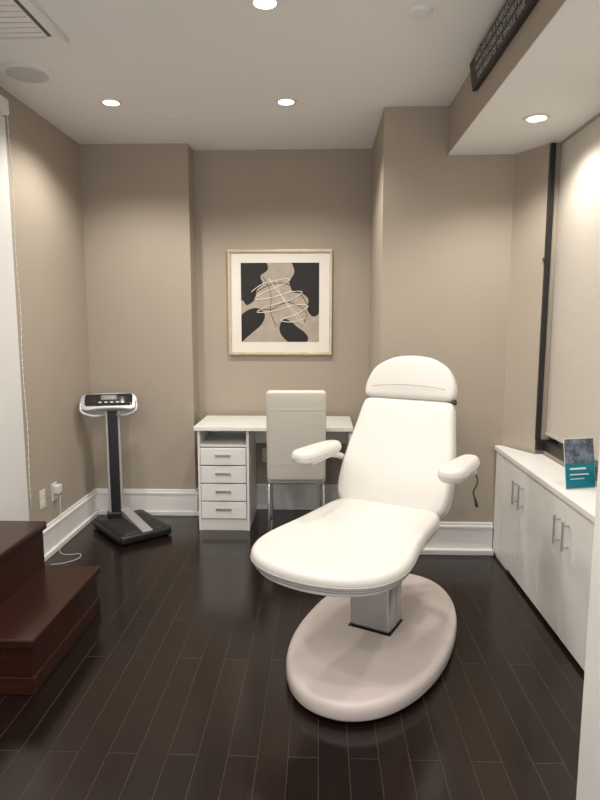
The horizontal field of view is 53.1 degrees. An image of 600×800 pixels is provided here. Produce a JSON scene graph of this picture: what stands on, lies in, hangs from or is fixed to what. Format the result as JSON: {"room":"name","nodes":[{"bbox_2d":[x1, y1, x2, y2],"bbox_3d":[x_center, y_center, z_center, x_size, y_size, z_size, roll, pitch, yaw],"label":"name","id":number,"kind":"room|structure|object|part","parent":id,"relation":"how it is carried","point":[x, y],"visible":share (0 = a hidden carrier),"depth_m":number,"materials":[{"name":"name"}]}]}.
{"room":"examination room","nodes":[
{"label":"examination room","id":0,"kind":"room"},
{"bbox_2d":[0,86,94,524],"bbox_3d":[-1.763,-0.135,1.908,0.150,2.770,6.100,0,8,2],"label":"wall","id":1,"kind":"structure","parent":0,"point":[46,171],"depth_m":3.90,"materials":[{"name":"beige paint"}]},
{"bbox_2d":[0,95,31,520],"bbox_3d":[-1.625,-0.210,2.708,0.069,2.650,1.553,0,8,2],"label":"roller blind","id":2,"kind":"object","parent":1,"relation":"attached to","point":[13,476],"visible":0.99,"depth_m":3.32,"materials":[{"name":"white fabric"}]},
{"bbox_2d":[39,489,45,509],"bbox_3d":[-1.625,0.626,3.790,0.008,0.116,0.072,0,8,2],"label":"wall outlet","id":3,"kind":"object","parent":1,"relation":"attached to","point":[42,497],"visible":1,"depth_m":3.78,"materials":[{"name":"white plastic"}]},
{"bbox_2d":[51,482,61,501],"bbox_3d":[-1.601,0.604,3.958,0.045,0.116,0.072,0,8,2],"label":"wall outlet","id":4,"kind":"object","parent":1,"relation":"attached to","point":[56,488],"visible":1,"depth_m":3.93,"materials":[{"name":"white plastic"}]},
{"bbox_3d":[-1.620,0.604,3.958,0.006,0.116,0.072,0,8,2],"label":"plate","id":5,"kind":"part","parent":4,"relation":"part of","materials":[{"name":"white plastic"}]},
{"bbox_2d":[43,488,98,561],"bbox_3d":[-1.601,0.861,4.163,0.034,0.205,1.080,0,8,2],"label":"baseboard","id":6,"kind":"structure","parent":1,"relation":"attached to","point":[79,515],"depth_m":4.16,"materials":[{"name":"white paint"}]},
{"bbox_2d":[79,143,371,489],"bbox_3d":[-0.529,-0.502,4.695,2.130,2.770,0.400,0,8,2],"label":"wall","id":7,"kind":"structure","parent":0,"point":[161,221],"depth_m":4.54,"materials":[{"name":"beige paint"}]},
{"bbox_2d":[96,484,339,515],"bbox_3d":[-0.533,0.786,4.736,2.130,0.205,0.214,0,8,2],"label":"baseboard","id":8,"kind":"structure","parent":7,"relation":"attached to","point":[157,502],"depth_m":4.68,"materials":[{"name":"white paint"}]},
{"bbox_2d":[262,448,266,461],"bbox_3d":[-0.265,0.439,4.785,0.072,0.116,0.008,0,8,2],"label":"wall outlet","id":9,"kind":"object","parent":7,"relation":"attached to","point":[264,450],"visible":0.51,"depth_m":4.78,"materials":[{"name":"white plastic"}]},
{"bbox_2d":[227,249,332,354],"bbox_3d":[-0.153,-0.748,4.611,0.800,0.800,0.033,0,8,2],"label":"art","id":10,"kind":"object","parent":7,"relation":"attached to","point":[280,300],"visible":1,"depth_m":4.61,"materials":[{"name":"beige paper"}]},
{"bbox_2d":[0,0,506,149],"bbox_3d":[0.012,-1.554,1.687,3.900,0.100,6.150,0,8,2],"label":"ceiling","id":11,"kind":"structure","parent":0,"point":[222,67],"depth_m":3.04,"materials":[{"name":"white paint"}]},
{"bbox_2d":[0,62,55,84],"bbox_3d":[-1.411,-1.685,3.105,0.280,0.010,0.280,0,8,2],"label":"ceiling speaker","id":12,"kind":"object","parent":11,"relation":"in","point":[20,72],"depth_m":3.08},
{"bbox_2d":[0,0,68,46],"bbox_3d":[-1.361,-1.593,2.460,0.590,0.023,0.600,0,8,2],"label":"ceiling air vent","id":13,"kind":"object","parent":11,"relation":"in","point":[22,23],"depth_m":2.58,"materials":[{"name":"white metal"}]},
{"bbox_2d":[100,98,122,106],"bbox_3d":[-1.106,-1.739,3.512,0.129,0.006,0.129,0,8,2],"label":"recessed light","id":14,"kind":"object","parent":11,"relation":"in","point":[109,102],"visible":1,"depth_m":3.50,"materials":[{"name":"white paint"}]},
{"bbox_2d":[249,0,280,11],"bbox_3d":[-0.141,-1.594,2.409,0.129,0.006,0.129,0,8,2],"label":"recessed light","id":15,"kind":"object","parent":11,"relation":"in","point":[260,5],"visible":1,"depth_m":2.42,"materials":[{"name":"white glass"}]},
{"bbox_2d":[275,97,296,105],"bbox_3d":[-0.082,-1.737,3.498,0.129,0.006,0.129,0,8,2],"label":"recessed light","id":16,"kind":"object","parent":11,"relation":"in","point":[285,101],"visible":1,"depth_m":3.49,"materials":[{"name":"white glass"}]},
{"bbox_2d":[408,4,431,19],"bbox_3d":[0.496,-1.598,2.478,0.100,0.018,0.100,0,8,2],"label":"smoke detector","id":17,"kind":"object","parent":11,"relation":"attached to","point":[422,11],"visible":1,"depth_m":2.46,"materials":[{"name":"white paint"}]},
{"bbox_2d":[0,509,584,799],"bbox_3d":[0.012,1.292,2.062,3.900,0.100,6.150,0,8,2],"label":"floor","id":18,"kind":"structure","parent":0,"point":[177,688],"depth_m":2.35,"materials":[{"name":"brown wood"}]},
{"bbox_2d":[0,521,99,694],"bbox_3d":[-1.336,0.908,2.763,0.575,0.478,0.740,0,8,2],"label":"step stool","id":19,"kind":"object","parent":18,"relation":"on","point":[45,610],"visible":1,"depth_m":2.73,"materials":[{"name":"brown wood"}]},
{"bbox_2d":[51,499,80,564],"bbox_3d":[-1.488,0.825,3.851,0.155,0.361,0.298,-1,8,-9],"label":"power cord","id":20,"kind":"object","parent":18,"relation":"on","point":[60,499],"visible":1,"depth_m":3.95,"materials":[{"name":"white plastic"}]},
{"bbox_2d":[79,393,171,544],"bbox_3d":[-1.257,0.457,4.269,0.446,0.980,0.607,-6,10,-39],"label":"scale","id":21,"kind":"object","parent":18,"relation":"on","point":[123,525],"visible":1,"depth_m":4.34,"materials":[{"name":"black plastic"}]},
{"bbox_3d":[-1.485,0.072,4.291,0.185,0.117,0.070,-3,8,-20],"label":"head handle","id":22,"kind":"part","parent":21,"relation":"part of","materials":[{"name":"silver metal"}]},
{"bbox_3d":[-1.255,0.065,4.343,0.167,0.117,0.070,-1,8,-5],"label":"head handle","id":23,"kind":"part","parent":21,"relation":"part of","materials":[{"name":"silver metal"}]},
{"bbox_2d":[193,415,352,530],"bbox_3d":[-0.180,0.536,4.492,1.120,0.765,0.510,0,8,2],"label":"writing desk","id":24,"kind":"object","parent":18,"relation":"on","point":[226,444],"visible":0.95,"depth_m":4.30,"materials":[{"name":"white laminate"}]},
{"bbox_3d":[-0.545,0.393,4.241,0.110,0.016,0.018,0,8,2],"label":"drawer handle","id":25,"kind":"part","parent":24,"relation":"part of","materials":[{"name":"silver metal"}]},
{"bbox_3d":[-0.545,0.523,4.258,0.110,0.016,0.018,0,8,2],"label":"drawer handle","id":26,"kind":"part","parent":24,"relation":"part of","materials":[{"name":"silver metal"}]},
{"bbox_3d":[-0.544,0.401,4.263,0.323,0.123,0.023,0,8,2],"label":"drawer","id":27,"kind":"part","parent":24,"relation":"part of","materials":[{"name":"white laminate"}]},
{"bbox_3d":[-0.545,0.652,4.275,0.110,0.016,0.018,0,8,2],"label":"drawer handle","id":28,"kind":"part","parent":24,"relation":"part of","materials":[{"name":"silver metal"}]},
{"bbox_3d":[-0.545,0.782,4.293,0.110,0.016,0.018,0,8,2],"label":"drawer handle","id":29,"kind":"part","parent":24,"relation":"part of","materials":[{"name":"silver metal"}]},
{"bbox_3d":[-0.544,0.530,4.280,0.323,0.123,0.023,0,8,2],"label":"drawer","id":30,"kind":"part","parent":24,"relation":"part of","materials":[{"name":"white laminate"}]},
{"bbox_3d":[-0.544,0.660,4.297,0.323,0.123,0.023,0,8,2],"label":"drawer","id":31,"kind":"part","parent":24,"relation":"part of","materials":[{"name":"white laminate"}]},
{"bbox_3d":[-0.544,0.790,4.314,0.323,0.123,0.023,0,8,2],"label":"drawer","id":32,"kind":"part","parent":24,"relation":"part of","materials":[{"name":"white laminate"}]},
{"bbox_3d":[-0.537,0.548,4.515,0.365,0.735,0.470,0,8,2],"label":"drawer","id":33,"kind":"part","parent":24,"relation":"part of","materials":[{"name":"white laminate"}]},
{"bbox_3d":[0.004,0.247,4.652,0.705,0.175,0.015,0,8,2],"label":"modesty rail","id":34,"kind":"part","parent":24,"relation":"part of","materials":[{"name":"white laminate"}]},
{"bbox_3d":[0.362,0.552,4.481,0.023,0.735,0.460,0,8,2],"label":"panel","id":35,"kind":"part","parent":24,"relation":"part of","materials":[{"name":"white laminate"}]},
{"bbox_2d":[266,390,325,531],"bbox_3d":[-0.025,0.431,4.218,0.396,1.061,0.534,0,8,0],"label":"desk chair","id":36,"kind":"object","parent":18,"relation":"on","point":[295,419],"visible":0.87,"depth_m":3.95,"materials":[{"name":"beige leather"}]},
{"bbox_3d":[-0.208,0.746,4.285,0.025,0.420,0.472,0,7,0],"label":"frame","id":37,"kind":"part","parent":36,"relation":"part of","materials":[{"name":"silver metal"}]},
{"bbox_2d":[267,478,324,483],"bbox_3d":[-0.025,0.503,4.280,0.396,0.085,0.430,0,7,0],"label":"seat cushion","id":38,"kind":"object","parent":36,"relation":"on","point":[270,481],"depth_m":4.07,"materials":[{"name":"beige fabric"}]},
{"bbox_3d":[-0.025,0.240,3.982,0.394,0.620,0.117,0,7,0],"label":"backrest","id":39,"kind":"part","parent":36,"relation":"part of","materials":[{"name":"beige leather"}]},
{"bbox_3d":[0.158,0.745,4.285,0.025,0.420,0.472,0,7,0],"label":"frame","id":40,"kind":"part","parent":36,"relation":"part of","materials":[{"name":"silver metal"}]},
{"bbox_2d":[250,356,479,722],"bbox_3d":[0.346,0.489,2.733,0.863,1.317,1.395,4,9,29],"label":"chair","id":41,"kind":"object","parent":18,"relation":"on","point":[382,634],"visible":1,"depth_m":2.70,"materials":[{"name":"white leather"}]},
{"bbox_3d":[0.112,0.284,3.011,0.050,0.021,0.290,4,9,29],"label":"armrest plate","id":42,"kind":"part","parent":41,"relation":"part of","materials":[{"name":"white plastic"}]},
{"bbox_2d":[251,498,439,591],"bbox_3d":[0.217,0.592,2.569,0.648,0.070,0.932,4,9,29],"label":"seat cushion","id":43,"kind":"object","parent":41,"relation":"on","point":[344,544],"depth_m":2.40,"materials":[{"name":"white leather"}]},
{"bbox_2d":[338,397,455,519],"bbox_3d":[0.514,0.288,3.080,0.588,0.558,0.364,4,9,29],"label":"cushion","id":44,"kind":"object","parent":41,"relation":"on","point":[397,448],"depth_m":3.03,"materials":[{"name":"white leather"}]},
{"bbox_2d":[366,356,457,402],"bbox_3d":[0.596,-0.114,3.196,0.490,0.239,0.151,4,9,29],"label":"cushion","id":45,"kind":"object","parent":41,"relation":"on","point":[401,379],"depth_m":3.15,"materials":[{"name":"white leather"}]},
{"bbox_3d":[0.825,0.402,2.879,0.046,0.136,0.175,-1,8,-9],"label":"release lever","id":46,"kind":"part","parent":41,"relation":"part of","materials":[{"name":"black plastic"}]},
{"bbox_2d":[492,445,596,670],"bbox_3d":[1.299,0.792,2.735,0.231,0.715,2.290,0,8,2],"label":"storage cabinet","id":47,"kind":"object","parent":18,"relation":"on","point":[543,530],"visible":0.96,"depth_m":2.98,"materials":[{"name":"white laminate"}]},
{"bbox_3d":[1.262,0.661,3.786,0.019,0.657,0.172,0,8,2],"label":"door panel","id":48,"kind":"part","parent":47,"relation":"part of","materials":[{"name":"white laminate"}]},
{"bbox_3d":[1.254,0.693,3.546,0.019,0.657,0.307,0,8,2],"label":"door panel","id":49,"kind":"part","parent":47,"relation":"part of","materials":[{"name":"white laminate"}]},
{"bbox_3d":[1.224,0.528,3.419,0.035,0.140,0.010,0,8,2],"label":"door handle","id":50,"kind":"part","parent":47,"relation":"part of","materials":[{"name":"silver metal"}]},
{"bbox_3d":[1.221,0.541,3.320,0.035,0.140,0.010,0,8,2],"label":"door handle","id":51,"kind":"part","parent":47,"relation":"part of","materials":[{"name":"silver metal"}]},
{"bbox_3d":[1.244,0.733,3.239,0.019,0.657,0.307,0,8,2],"label":"door panel","id":52,"kind":"part","parent":47,"relation":"part of","materials":[{"name":"white laminate"}]},
{"bbox_2d":[494,445,596,522],"bbox_3d":[1.308,0.453,2.690,0.212,0.030,2.290,0,8,2],"label":"countertop","id":53,"kind":"structure","parent":47,"relation":"on","point":[544,470],"depth_m":3.06,"materials":[{"name":"white laminate"}]},
{"bbox_2d":[563,437,595,488],"bbox_3d":[1.319,0.297,2.857,0.160,0.235,0.076,-2,8,-12],"label":"brochure","id":54,"kind":"object","parent":53,"relation":"on","point":[579,465],"visible":1,"depth_m":2.84,"materials":[{"name":"teal paper"}]},
{"bbox_3d":[1.321,0.240,2.840,0.156,0.112,0.020,-2,8,-12],"label":"photo panel","id":55,"kind":"part","parent":54,"relation":"part of","materials":[{"name":"grey paper"}]},
{"bbox_3d":[1.325,0.356,2.837,0.156,0.117,0.021,-2,8,-12],"label":"teal panel","id":56,"kind":"part","parent":54,"relation":"part of","materials":[{"name":"teal paper"}]},
{"bbox_3d":[1.233,0.773,2.937,0.019,0.657,0.297,0,8,2],"label":"door panel","id":57,"kind":"part","parent":47,"relation":"part of","materials":[{"name":"white laminate"}]},
{"bbox_3d":[1.204,0.608,2.815,0.035,0.140,0.010,0,8,2],"label":"door handle","id":58,"kind":"part","parent":47,"relation":"part of","materials":[{"name":"silver metal"}]},
{"bbox_3d":[1.201,0.621,2.716,0.035,0.140,0.010,0,8,2],"label":"door handle","id":59,"kind":"part","parent":47,"relation":"part of","materials":[{"name":"silver metal"}]},
{"bbox_3d":[1.223,0.813,2.634,0.019,0.657,0.307,0,8,2],"label":"door panel","id":60,"kind":"part","parent":47,"relation":"part of","materials":[{"name":"white laminate"}]},
{"bbox_2d":[368,106,561,547],"bbox_3d":[1.130,-0.434,4.179,1.220,2.770,1.330,0,8,2],"label":"wall","id":61,"kind":"structure","parent":0,"point":[457,249],"depth_m":3.68,"materials":[{"name":"beige paint"}]},
{"bbox_2d":[420,522,493,555],"bbox_3d":[0.862,0.840,4.330,0.805,0.205,0.940,0,8,2],"label":"baseboard","id":62,"kind":"structure","parent":61,"relation":"attached to","point":[450,538],"depth_m":3.90,"materials":[{"name":"white paint"}]},
{"bbox_2d":[448,0,599,154],"bbox_3d":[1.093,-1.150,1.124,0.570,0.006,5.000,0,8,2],"label":"ceiling soffit","id":63,"kind":"structure","parent":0,"point":[558,76],"depth_m":2.62,"materials":[{"name":"white paint"}]},
{"bbox_2d":[470,0,538,91],"bbox_3d":[0.834,-1.527,2.476,0.037,0.153,0.920,-8,7,3],"label":"wall sign","id":64,"kind":"object","parent":63,"relation":"attached to","point":[514,13],"depth_m":2.48,"materials":[{"name":"black metal"}]},
{"bbox_2d":[523,113,550,122],"bbox_3d":[1.163,-1.383,2.948,0.129,0.006,0.129,0,8,2],"label":"recessed light","id":65,"kind":"object","parent":63,"relation":"attached to","point":[534,118],"visible":1,"depth_m":2.94,"materials":[{"name":"white paint"}]},
{"bbox_2d":[542,113,599,486],"bbox_3d":[1.474,-0.034,1.142,0.200,2.770,4.770,0,8,2],"label":"wall","id":66,"kind":"structure","parent":0,"point":[545,453],"depth_m":3.25,"materials":[{"name":"beige paint"}]},
{"bbox_2d":[535,143,597,480],"bbox_3d":[1.456,-0.448,2.554,0.171,1.748,1.864,0,8,2],"label":"frame","id":67,"kind":"object","parent":66,"relation":"attached to","point":[551,446],"visible":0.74,"depth_m":3.45,"materials":[{"name":"black metal"}]},
{"bbox_2d":[545,117,599,460],"bbox_3d":[1.430,-0.492,2.565,0.013,1.643,1.786,0,8,2],"label":"roller shade","id":68,"kind":"object","parent":66,"relation":"attached to","point":[573,408],"visible":1,"depth_m":3.13,"materials":[{"name":"beige fabric"}]},
{"bbox_2d":[576,446,599,799],"bbox_3d":[1.063,0.075,1.387,0.635,2.490,0.200,0,8,2],"label":"wall","id":69,"kind":"structure","parent":0,"point":[588,779],"depth_m":1.53,"materials":[{"name":"white paint"}]}
]}

